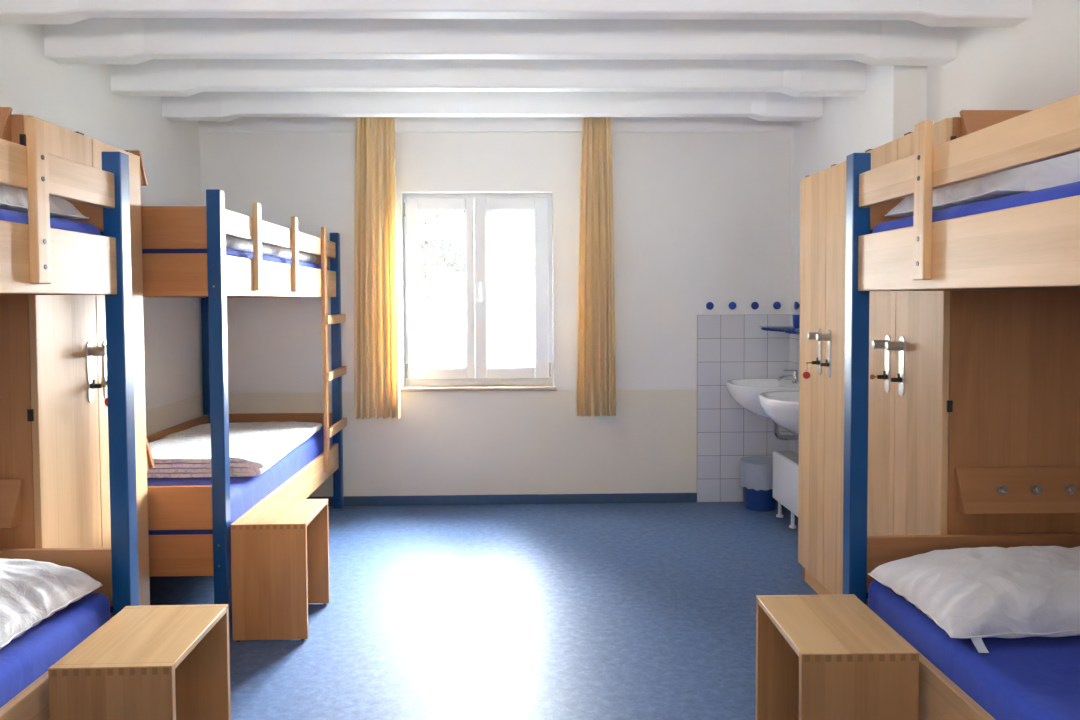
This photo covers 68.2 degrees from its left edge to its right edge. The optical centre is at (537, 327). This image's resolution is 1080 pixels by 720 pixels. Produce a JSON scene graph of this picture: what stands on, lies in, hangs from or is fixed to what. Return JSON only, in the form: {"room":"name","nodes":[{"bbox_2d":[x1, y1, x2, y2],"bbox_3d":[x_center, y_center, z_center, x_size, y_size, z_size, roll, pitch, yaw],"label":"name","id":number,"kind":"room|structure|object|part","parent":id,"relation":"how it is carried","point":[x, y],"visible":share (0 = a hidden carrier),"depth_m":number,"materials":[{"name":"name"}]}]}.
{"room":"dormitory","nodes":[
{"label":"dormitory","id":0,"kind":"room"},
{"bbox_2d":[0,24,202,435],"bbox_3d":[-2.146,-0.067,1.904,0.200,2.660,6.906,0,2,-1],"label":"wall","id":1,"kind":"structure","parent":0,"point":[73,97],"depth_m":4.31,"materials":[{"name":"paint"}]},
{"bbox_2d":[110,59,865,96],"bbox_3d":[-0.225,-1.331,4.022,3.751,0.305,0.111,0,2,-1],"label":"ceiling beams","id":2,"kind":"structure","parent":1,"relation":"attached to","point":[153,77],"depth_m":3.99,"materials":[{"name":"paint"}]},
{"bbox_2d":[162,92,822,120],"bbox_3d":[-0.238,-1.352,4.586,3.751,0.305,0.111,0,2,-1],"label":"ceiling beams","id":3,"kind":"structure","parent":1,"relation":"attached to","point":[202,106],"depth_m":4.56,"materials":[{"name":"paint"}]},
{"bbox_2d":[149,501,818,719],"bbox_3d":[-0.086,1.325,2.001,4.307,0.150,6.906,0,2,-1],"label":"floor","id":4,"kind":"structure","parent":0,"point":[600,611],"depth_m":3.33,"materials":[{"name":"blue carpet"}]},
{"bbox_2d":[0,119,138,719],"bbox_3d":[-1.579,0.411,1.300,0.877,1.743,2.046,0,2,-1],"label":"bunk bed","id":5,"kind":"object","parent":4,"relation":"on","point":[36,258],"visible":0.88,"depth_m":2.21,"materials":[{"name":"blue paint"}]},
{"bbox_3d":[-1.174,0.943,1.328,0.024,0.161,1.941,0,2,-1],"label":"rail","id":6,"kind":"part","parent":5,"relation":"part of","materials":[{"name":"brown wood"}]},
{"bbox_2d":[0,209,100,234],"bbox_3d":[-1.589,-0.169,1.285,0.791,0.178,1.918,0,2,-1],"label":"mattress","id":7,"kind":"object","parent":5,"relation":"on","point":[5,215],"visible":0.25,"depth_m":2.03,"materials":[{"name":"blue fabric"}]},
{"bbox_2d":[0,185,88,218],"bbox_3d":[-1.591,-0.343,1.923,0.748,0.126,0.494,0,2,-1],"label":"pillow","id":8,"kind":"object","parent":7,"relation":"on","point":[14,199],"visible":0.45,"depth_m":1.95,"materials":[{"name":"white fabric"}]},
{"bbox_2d":[0,593,109,707],"bbox_3d":[-1.584,0.888,1.323,0.791,0.213,1.918,0,2,-1],"label":"mattress","id":9,"kind":"object","parent":5,"relation":"on","point":[28,656],"visible":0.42,"depth_m":1.99,"materials":[{"name":"blue fabric"}]},
{"bbox_2d":[0,558,102,648],"bbox_3d":[-1.595,0.680,2.005,0.762,0.156,0.471,0,2,2],"label":"pillow","id":10,"kind":"object","parent":9,"relation":"on","point":[31,591],"visible":1,"depth_m":2.03,"materials":[{"name":"white fabric"}]},
{"bbox_3d":[-1.180,-0.351,1.282,0.024,0.098,1.941,0,2,-1],"label":"guard rail","id":11,"kind":"part","parent":5,"relation":"part of","materials":[{"name":"brown wood"}]},
{"bbox_3d":[-1.179,-0.139,1.289,0.024,0.161,1.941,0,2,-1],"label":"rail","id":12,"kind":"part","parent":5,"relation":"part of","materials":[{"name":"brown wood"}]},
{"bbox_3d":[-1.197,0.373,2.305,0.053,1.742,0.053,0,2,-1],"label":"post","id":13,"kind":"part","parent":5,"relation":"part of","materials":[{"name":"blue paint"}]},
{"bbox_2d":[0,107,153,605],"bbox_3d":[-1.737,0.288,2.693,0.623,1.888,0.816,0,2,-1],"label":"wardrobe","id":14,"kind":"object","parent":4,"relation":"on","point":[55,482],"visible":0.41,"depth_m":2.49,"materials":[{"name":"brown wood"}]},
{"bbox_3d":[-1.768,0.312,2.364,0.545,1.866,0.019,0,2,-1],"label":"panel","id":15,"kind":"part","parent":14,"relation":"part of","materials":[{"name":"brown wood"}]},
{"bbox_3d":[-1.488,0.264,2.528,0.021,1.781,0.336,0,2,-1],"label":"door","id":16,"kind":"part","parent":14,"relation":"part of","materials":[{"name":"brown wood"}]},
{"bbox_3d":[-1.479,0.147,2.642,0.004,0.202,0.033,0,2,-1],"label":"lock plate","id":17,"kind":"part","parent":14,"relation":"part of","materials":[{"name":"white metal"}]},
{"bbox_3d":[-1.452,0.078,2.640,0.053,0.031,0.031,0,2,-1],"label":"knob","id":18,"kind":"part","parent":14,"relation":"part of","materials":[{"name":"silver metal"}]},
{"bbox_2d":[101,385,107,406],"bbox_3d":[-1.425,0.226,2.646,0.039,0.072,0.019,0,2,-1],"label":"tag","id":19,"kind":"object","parent":14,"relation":"hanging from","point":[106,399],"visible":0.24,"depth_m":2.64,"materials":[{"name":"red plastic"}]},
{"bbox_3d":[-1.481,0.143,2.745,0.004,0.202,0.033,0,2,-1],"label":"lock plate","id":20,"kind":"part","parent":14,"relation":"part of","materials":[{"name":"white metal"}]},
{"bbox_3d":[-1.496,0.252,2.867,0.021,1.781,0.336,0,2,-1],"label":"door","id":21,"kind":"part","parent":14,"relation":"part of","materials":[{"name":"brown wood"}]},
{"bbox_2d":[48,604,230,719],"bbox_3d":[-1.012,1.022,2.082,0.286,0.458,0.384,0,2,-2],"label":"stool","id":22,"kind":"object","parent":4,"relation":"on","point":[147,662],"visible":1,"depth_m":1.99,"materials":[{"name":"brown wood"}]},
{"bbox_3d":[-1.006,1.027,1.899,0.286,0.450,0.018,0,2,-2],"label":"panel","id":23,"kind":"part","parent":22,"relation":"part of","materials":[{"name":"brown wood"}]},
{"bbox_3d":[-1.018,1.014,2.264,0.286,0.450,0.018,0,2,-2],"label":"panel","id":24,"kind":"part","parent":22,"relation":"part of","materials":[{"name":"brown wood"}]},
{"bbox_2d":[141,189,346,640],"bbox_3d":[-1.635,0.310,4.058,0.890,1.745,2.033,0,2,-1],"label":"bunk bed","id":25,"kind":"object","parent":4,"relation":"on","point":[184,255],"visible":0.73,"depth_m":3.08,"materials":[{"name":"blue paint"}]},
{"bbox_3d":[-2.061,-0.234,4.030,0.024,0.161,1.924,0,2,-1],"label":"wall rail","id":26,"kind":"part","parent":25,"relation":"part of","materials":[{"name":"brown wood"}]},
{"bbox_3d":[-2.076,0.279,5.037,0.053,1.742,0.053,0,2,-1],"label":"post","id":27,"kind":"part","parent":25,"relation":"part of","materials":[{"name":"blue paint"}]},
{"bbox_3d":[-1.225,0.345,3.080,0.053,1.742,0.053,0,2,-1],"label":"post","id":28,"kind":"part","parent":25,"relation":"part of","materials":[{"name":"blue paint"}]},
{"bbox_2d":[147,426,332,523],"bbox_3d":[-1.651,0.770,4.081,0.781,0.251,1.902,0,2,-1],"label":"mattress","id":29,"kind":"object","parent":25,"relation":"on","point":[246,492],"visible":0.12,"depth_m":3.62,"materials":[{"name":"blue fabric"}]},
{"bbox_2d":[147,421,321,477],"bbox_3d":[-1.627,0.596,4.144,0.809,0.090,1.303,0,2,-1],"label":"quilt","id":30,"kind":"object","parent":29,"relation":"on","point":[254,447],"visible":0.76,"depth_m":3.86,"materials":[{"name":"white fabric"}]},
{"bbox_2d":[226,248,329,269],"bbox_3d":[-1.657,-0.268,4.044,0.781,0.178,1.902,0,2,-1],"label":"mattress","id":31,"kind":"object","parent":25,"relation":"on","point":[231,252],"visible":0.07,"depth_m":3.81,"materials":[{"name":"blue fabric"}]},
{"bbox_2d":[225,235,316,262],"bbox_3d":[-1.652,-0.403,3.957,0.729,0.101,1.583,0,2,-1],"label":"quilt","id":32,"kind":"object","parent":31,"relation":"on","point":[231,242],"visible":0.24,"depth_m":3.85,"materials":[{"name":"white fabric"}]},
{"bbox_3d":[-1.253,-0.450,4.040,0.024,0.098,1.924,0,2,-1],"label":"guard rail","id":33,"kind":"part","parent":25,"relation":"part of","materials":[{"name":"brown wood"}]},
{"bbox_3d":[-1.252,-0.238,4.048,0.024,0.161,1.924,0,2,-1],"label":"rail","id":34,"kind":"part","parent":25,"relation":"part of","materials":[{"name":"brown wood"}]},
{"bbox_3d":[-1.246,0.844,4.087,0.024,0.161,1.924,0,2,-1],"label":"rail","id":35,"kind":"part","parent":25,"relation":"part of","materials":[{"name":"brown wood"}]},
{"bbox_3d":[-1.270,0.274,5.055,0.053,1.742,0.053,0,2,-1],"label":"post","id":36,"kind":"part","parent":25,"relation":"part of","materials":[{"name":"blue paint"}]},
{"bbox_2d":[231,499,329,641],"bbox_3d":[-1.042,0.979,3.276,0.286,0.458,0.384,0,2,-2],"label":"stool","id":37,"kind":"object","parent":4,"relation":"on","point":[280,547],"visible":1,"depth_m":3.09,"materials":[{"name":"brown wood"}]},
{"bbox_3d":[-1.036,0.984,3.094,0.286,0.450,0.018,0,2,-2],"label":"panel","id":38,"kind":"part","parent":37,"relation":"part of","materials":[{"name":"brown wood"}]},
{"bbox_3d":[-1.048,0.971,3.459,0.286,0.450,0.018,0,2,-2],"label":"panel","id":39,"kind":"part","parent":37,"relation":"part of","materials":[{"name":"brown wood"}]},
{"bbox_2d":[739,456,776,511],"bbox_3d":[1.402,0.983,5.023,0.268,0.301,0.266,0,2,-1],"label":"waste bin","id":40,"kind":"object","parent":4,"relation":"on","point":[756,472],"visible":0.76,"depth_m":4.93,"materials":[{"name":"blue"}]},
{"bbox_2d":[773,451,798,528],"bbox_3d":[1.544,0.958,4.433,0.206,0.392,0.860,0,2,-1],"label":"radiator","id":41,"kind":"object","parent":4,"relation":"on","point":[785,463],"visible":0.44,"depth_m":4.62,"materials":[{"name":"white metal"}]},
{"bbox_2d":[776,451,798,464],"bbox_3d":[1.509,0.765,4.431,0.098,0.005,0.831,0,2,-1],"label":"grille","id":42,"kind":"object","parent":41,"relation":"attached to","point":[788,457],"depth_m":4.67,"materials":[{"name":"grey metal"}]},
{"bbox_2d":[798,161,845,594],"bbox_3d":[1.493,0.255,3.407,0.649,1.871,0.634,0,2,-1],"label":"wardrobe","id":43,"kind":"object","parent":4,"relation":"on","point":[822,193],"visible":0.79,"depth_m":3.42,"materials":[{"name":"brown wood"}]},
{"bbox_3d":[1.525,0.247,3.710,0.571,1.866,0.019,0,2,-1],"label":"panel","id":44,"kind":"part","parent":43,"relation":"part of","materials":[{"name":"brown wood"}]},
{"bbox_2d":[803,362,811,378],"bbox_3d":[1.167,0.184,3.446,0.039,0.072,0.019,0,2,-1],"label":"tag","id":45,"kind":"object","parent":43,"relation":"hanging from","point":[806,375],"visible":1,"depth_m":3.44,"materials":[{"name":"red plastic"}]},
{"bbox_3d":[1.231,0.213,3.555,0.021,1.781,0.310,0,2,-1],"label":"door","id":46,"kind":"part","parent":43,"relation":"part of","materials":[{"name":"brown wood"}]},
{"bbox_3d":[1.193,0.036,3.444,0.053,0.031,0.031,0,2,-1],"label":"knob","id":47,"kind":"part","parent":43,"relation":"part of","materials":[{"name":"silver metal"}]},
{"bbox_3d":[1.220,0.105,3.447,0.004,0.202,0.033,0,2,-1],"label":"lock plate","id":48,"kind":"part","parent":43,"relation":"part of","materials":[{"name":"white metal"}]},
{"bbox_3d":[1.195,0.040,3.340,0.053,0.031,0.031,0,2,-1],"label":"knob","id":49,"kind":"part","parent":43,"relation":"part of","materials":[{"name":"silver metal"}]},
{"bbox_3d":[1.223,0.108,3.343,0.004,0.202,0.033,0,2,-1],"label":"lock plate","id":50,"kind":"part","parent":43,"relation":"part of","materials":[{"name":"white metal"}]},
{"bbox_3d":[1.238,0.225,3.243,0.021,1.781,0.310,0,2,-1],"label":"door","id":51,"kind":"part","parent":43,"relation":"part of","materials":[{"name":"brown wood"}]},
{"bbox_2d":[756,594,918,719],"bbox_3d":[0.782,1.011,2.135,0.286,0.458,0.384,0,2,-1],"label":"stool","id":52,"kind":"object","parent":4,"relation":"on","point":[819,657],"visible":1,"depth_m":2.00,"materials":[{"name":"brown wood"}]},
{"bbox_3d":[0.779,1.003,2.317,0.286,0.450,0.018,0,2,-1],"label":"panel","id":53,"kind":"part","parent":52,"relation":"part of","materials":[{"name":"brown wood"}]},
{"bbox_3d":[0.785,1.016,1.952,0.286,0.450,0.018,0,2,-1],"label":"panel","id":54,"kind":"part","parent":52,"relation":"part of","materials":[{"name":"brown wood"}]},
{"bbox_2d":[843,93,1079,719],"bbox_3d":[1.402,0.392,1.396,0.925,1.743,2.046,0,2,-1],"label":"bunk bed","id":55,"kind":"object","parent":4,"relation":"on","point":[1036,246],"visible":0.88,"depth_m":1.92,"materials":[{"name":"blue paint"}]},
{"bbox_3d":[0.951,0.359,2.382,0.053,1.742,0.053,0,2,-1],"label":"post","id":56,"kind":"part","parent":55,"relation":"part of","materials":[{"name":"blue paint"}]},
{"bbox_3d":[0.978,0.929,1.406,0.024,0.161,1.941,0,2,-1],"label":"rail","id":57,"kind":"part","parent":55,"relation":"part of","materials":[{"name":"brown wood"}]},
{"bbox_3d":[0.972,-0.153,1.367,0.024,0.161,1.941,0,2,-1],"label":"rail","id":58,"kind":"part","parent":55,"relation":"part of","materials":[{"name":"brown wood"}]},
{"bbox_3d":[0.971,-0.364,1.359,0.024,0.098,1.941,0,2,-1],"label":"guard rail","id":59,"kind":"part","parent":55,"relation":"part of","materials":[{"name":"brown wood"}]},
{"bbox_2d":[868,580,1079,719],"bbox_3d":[1.411,0.870,1.419,0.840,0.213,1.918,0,2,-1],"label":"mattress","id":60,"kind":"object","parent":55,"relation":"on","point":[1026,678],"visible":0.37,"depth_m":1.82,"materials":[{"name":"blue fabric"}]},
{"bbox_2d":[868,546,1079,652],"bbox_3d":[1.346,0.665,2.064,0.794,0.148,0.461,0,2,-2],"label":"pillow","id":61,"kind":"object","parent":60,"relation":"on","point":[976,594],"visible":1,"depth_m":1.95,"materials":[{"name":"white fabric"}]},
{"bbox_2d":[872,181,1079,232],"bbox_3d":[1.405,-0.187,1.381,0.840,0.178,1.918,0,2,-1],"label":"mattress","id":62,"kind":"object","parent":55,"relation":"on","point":[1071,189],"visible":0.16,"depth_m":1.72,"materials":[{"name":"blue fabric"}]},
{"bbox_2d":[884,151,1079,215],"bbox_3d":[1.379,-0.370,1.980,0.815,0.146,0.536,0,2,-1],"label":"pillow","id":63,"kind":"object","parent":62,"relation":"on","point":[1065,169],"visible":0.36,"depth_m":1.75,"materials":[{"name":"white fabric"}]},
{"bbox_2d":[865,110,1079,535],"bbox_3d":[1.508,0.272,2.741,0.649,1.884,0.698,0,2,-1],"label":"wardrobe","id":64,"kind":"object","parent":4,"relation":"on","point":[974,396],"visible":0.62,"depth_m":2.46,"materials":[{"name":"brown wood"}]},
{"bbox_3d":[1.207,0.059,2.810,0.053,0.031,0.031,0,2,-1],"label":"knob","id":65,"kind":"part","parent":64,"relation":"part of","materials":[{"name":"silver metal"}]},
{"bbox_3d":[1.246,0.236,2.922,0.021,1.781,0.309,0,2,-1],"label":"door","id":66,"kind":"part","parent":64,"relation":"part of","materials":[{"name":"brown wood"}]},
{"bbox_3d":[1.235,0.127,2.813,0.004,0.202,0.033,0,2,-1],"label":"lock plate","id":67,"kind":"part","parent":64,"relation":"part of","materials":[{"name":"white metal"}]},
{"bbox_3d":[1.209,0.062,2.707,0.053,0.031,0.031,0,2,-1],"label":"knob","id":68,"kind":"part","parent":64,"relation":"part of","materials":[{"name":"silver metal"}]},
{"bbox_3d":[1.237,0.131,2.710,0.004,0.202,0.033,0,2,-1],"label":"lock plate","id":69,"kind":"part","parent":64,"relation":"part of","materials":[{"name":"white metal"}]},
{"bbox_3d":[1.253,0.247,2.610,0.021,1.781,0.309,0,2,-1],"label":"door","id":70,"kind":"part","parent":64,"relation":"part of","materials":[{"name":"brown wood"}]},
{"bbox_3d":[1.553,0.291,2.472,0.571,1.866,0.019,0,2,-1],"label":"panel","id":71,"kind":"part","parent":64,"relation":"part of","materials":[{"name":"brown wood"}]},
{"bbox_2d":[199,117,791,501],"bbox_3d":[-0.246,-0.197,5.243,3.751,2.660,0.312,0,2,-1],"label":"wall","id":72,"kind":"structure","parent":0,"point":[700,218],"depth_m":5.11,"materials":[{"name":"paint"}]},
{"bbox_2d":[400,193,556,391],"bbox_3d":[-0.381,-0.232,5.158,1.003,1.268,0.183,0,2,-1],"label":"window","id":73,"kind":"structure","parent":72,"relation":"attached to","point":[477,375],"depth_m":5.16,"materials":[{"name":"white plastic"}]},
{"bbox_3d":[-0.623,-0.253,5.185,0.434,1.176,0.060,0,2,-1],"label":"sash","id":74,"kind":"part","parent":73,"relation":"part of","materials":[{"name":"clear glass"}]},
{"bbox_3d":[-0.377,0.392,5.150,1.003,0.022,0.123,0,2,-1],"label":"sill","id":75,"kind":"part","parent":73,"relation":"part of","materials":[{"name":"stone"}]},
{"bbox_3d":[-0.366,-0.228,5.146,0.026,0.130,0.032,0,2,-1],"label":"handle","id":76,"kind":"part","parent":73,"relation":"part of","materials":[{"name":"white"}]},
{"bbox_3d":[-0.165,-0.256,5.195,0.478,1.176,0.060,0,2,-1],"label":"sash","id":77,"kind":"part","parent":73,"relation":"part of","materials":[{"name":"clear glass"}]},
{"bbox_2d":[306,493,696,505],"bbox_3d":[-0.539,1.108,5.133,3.145,0.062,0.012,0,2,-1],"label":"baseboard","id":78,"kind":"structure","parent":72,"relation":"attached to","point":[616,497],"depth_m":5.14,"materials":[{"name":"blue"}]},
{"bbox_2d":[706,302,713,309],"bbox_3d":[1.104,-0.140,5.117,0.050,0.050,0.028,0,2,-1],"label":"towel hook","id":79,"kind":"object","parent":72,"relation":"attached to","point":[709,305],"visible":1,"depth_m":5.10,"materials":[{"name":"blue plastic"}]},
{"bbox_2d":[729,302,735,309],"bbox_3d":[1.249,-0.141,5.120,0.050,0.050,0.028,0,2,-1],"label":"towel hook","id":80,"kind":"object","parent":72,"relation":"attached to","point":[732,305],"visible":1,"depth_m":5.11,"materials":[{"name":"blue plastic"}]},
{"bbox_2d":[751,302,758,309],"bbox_3d":[1.394,-0.142,5.124,0.050,0.050,0.028,0,2,-1],"label":"towel hook","id":81,"kind":"object","parent":72,"relation":"attached to","point":[754,305],"visible":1,"depth_m":5.11,"materials":[{"name":"blue plastic"}]},
{"bbox_2d":[773,302,780,308],"bbox_3d":[1.536,-0.143,5.127,0.050,0.050,0.028,0,2,-1],"label":"towel hook","id":82,"kind":"object","parent":72,"relation":"attached to","point":[776,305],"visible":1,"depth_m":5.11,"materials":[{"name":"blue plastic"}]},
{"bbox_3d":[-0.320,-1.405,4.977,1.900,0.025,0.127,0,2,-1],"label":"track","id":83,"kind":"object","parent":72,"relation":"attached to","visible":0},
{"bbox_2d":[354,117,400,419],"bbox_3d":[-1.007,-0.410,4.958,0.295,1.956,0.094,0,2,-1],"label":"curtain","id":84,"kind":"object","parent":83,"relation":"hanging from","point":[376,320],"visible":0.96,"depth_m":4.96,"materials":[{"name":"yellow fabric"}]},
{"bbox_2d":[576,117,615,416],"bbox_3d":[0.366,-0.418,4.989,0.252,1.956,0.094,0,2,-1],"label":"curtain","id":85,"kind":"object","parent":83,"relation":"hanging from","point":[596,377],"visible":0.94,"depth_m":4.99,"materials":[{"name":"yellow fabric"}]},
{"bbox_2d":[791,0,1079,314],"bbox_3d":[1.907,-0.091,1.995,0.406,2.660,6.906,0,2,-1],"label":"wall","id":86,"kind":"structure","parent":0,"point":[1033,64],"depth_m":3.49,"materials":[{"name":"paint"}]},
{"bbox_2d":[44,18,956,65],"bbox_3d":[-0.135,-1.312,3.474,3.907,0.305,0.111,0,2,-1],"label":"ceiling beams","id":87,"kind":"structure","parent":86,"relation":"attached to","point":[90,40],"depth_m":3.44,"materials":[{"name":"paint"}]},
{"bbox_2d":[0,0,1031,26],"bbox_3d":[-0.123,-1.294,2.964,3.907,0.305,0.111,0,2,-1],"label":"ceiling beam","id":88,"kind":"structure","parent":86,"relation":"attached to","point":[931,13],"depth_m":2.95,"materials":[{"name":"paint"}]},
{"bbox_2d":[725,369,798,439],"bbox_3d":[1.397,0.480,4.868,0.475,0.449,0.530,0,2,-1],"label":"basin","id":89,"kind":"object","parent":86,"relation":"attached to","point":[745,392],"visible":0.51,"depth_m":4.82,"materials":[{"name":"white ceramic"}]},
{"bbox_3d":[1.396,0.444,4.867,0.474,0.219,0.530,0,2,-1],"label":"bowl","id":90,"kind":"part","parent":89,"relation":"part of","materials":[{"name":"white ceramic"}]},
{"bbox_2d":[778,369,798,382],"bbox_3d":[1.531,0.297,4.865,0.130,0.083,0.042,0,2,-1],"label":"tap","id":91,"kind":"object","parent":89,"relation":"on","point":[795,377],"depth_m":4.86,"materials":[{"name":"silver metal"}]},
{"bbox_2d":[759,391,798,434],"bbox_3d":[1.412,0.505,4.179,0.475,0.449,0.530,0,2,-1],"label":"basin","id":92,"kind":"object","parent":86,"relation":"attached to","point":[782,407],"visible":0.2,"depth_m":4.07,"materials":[{"name":"white ceramic"}]},
{"bbox_2d":[761,327,799,333],"bbox_3d":[1.527,0.020,4.810,0.225,0.042,0.520,0,2,-1],"label":"shelf","id":93,"kind":"object","parent":86,"relation":"attached to","point":[790,330],"visible":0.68,"depth_m":5.02,"materials":[{"name":"blue glass"}]},
{"bbox_2d":[792,315,799,328],"bbox_3d":[1.520,-0.036,4.657,0.062,0.080,0.062,0,2,-1],"label":"mug","id":94,"kind":"object","parent":93,"relation":"on","point":[796,318],"visible":0.68,"depth_m":4.63,"materials":[{"name":"blue plastic"}]},
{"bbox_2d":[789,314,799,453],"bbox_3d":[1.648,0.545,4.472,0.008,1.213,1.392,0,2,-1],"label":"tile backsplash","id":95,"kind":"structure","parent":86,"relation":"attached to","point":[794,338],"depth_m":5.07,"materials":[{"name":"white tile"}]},
{"bbox_2d":[794,302,799,309],"bbox_3d":[1.622,-0.138,4.976,0.028,0.050,0.050,0,2,-1],"label":"towel hook","id":96,"kind":"object","parent":86,"relation":"attached to","point":[796,304],"visible":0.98,"depth_m":4.96,"materials":[{"name":"blue plastic"}]},
{"label":"outside","id":97,"kind":"structure","parent":0,"visible":0},
{"bbox_2d":[420,356,533,366],"bbox_3d":[-0.721,3.193,32.881,60.000,0.100,54.494,0,2,-1],"label":"ground","id":98,"kind":"structure","parent":97,"point":[519,360],"depth_m":55.35,"materials":[{"name":"white"}]},
{"bbox_2d":[419,212,464,311],"bbox_3d":[-1.988,0.194,9.735,2.829,7.583,1.838,0,2,12],"label":"leafy tree","id":99,"kind":"object","parent":98,"relation":"on","point":[456,272],"visible":0.16,"depth_m":9.26,"materials":[{"name":"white plant"}]}
]}

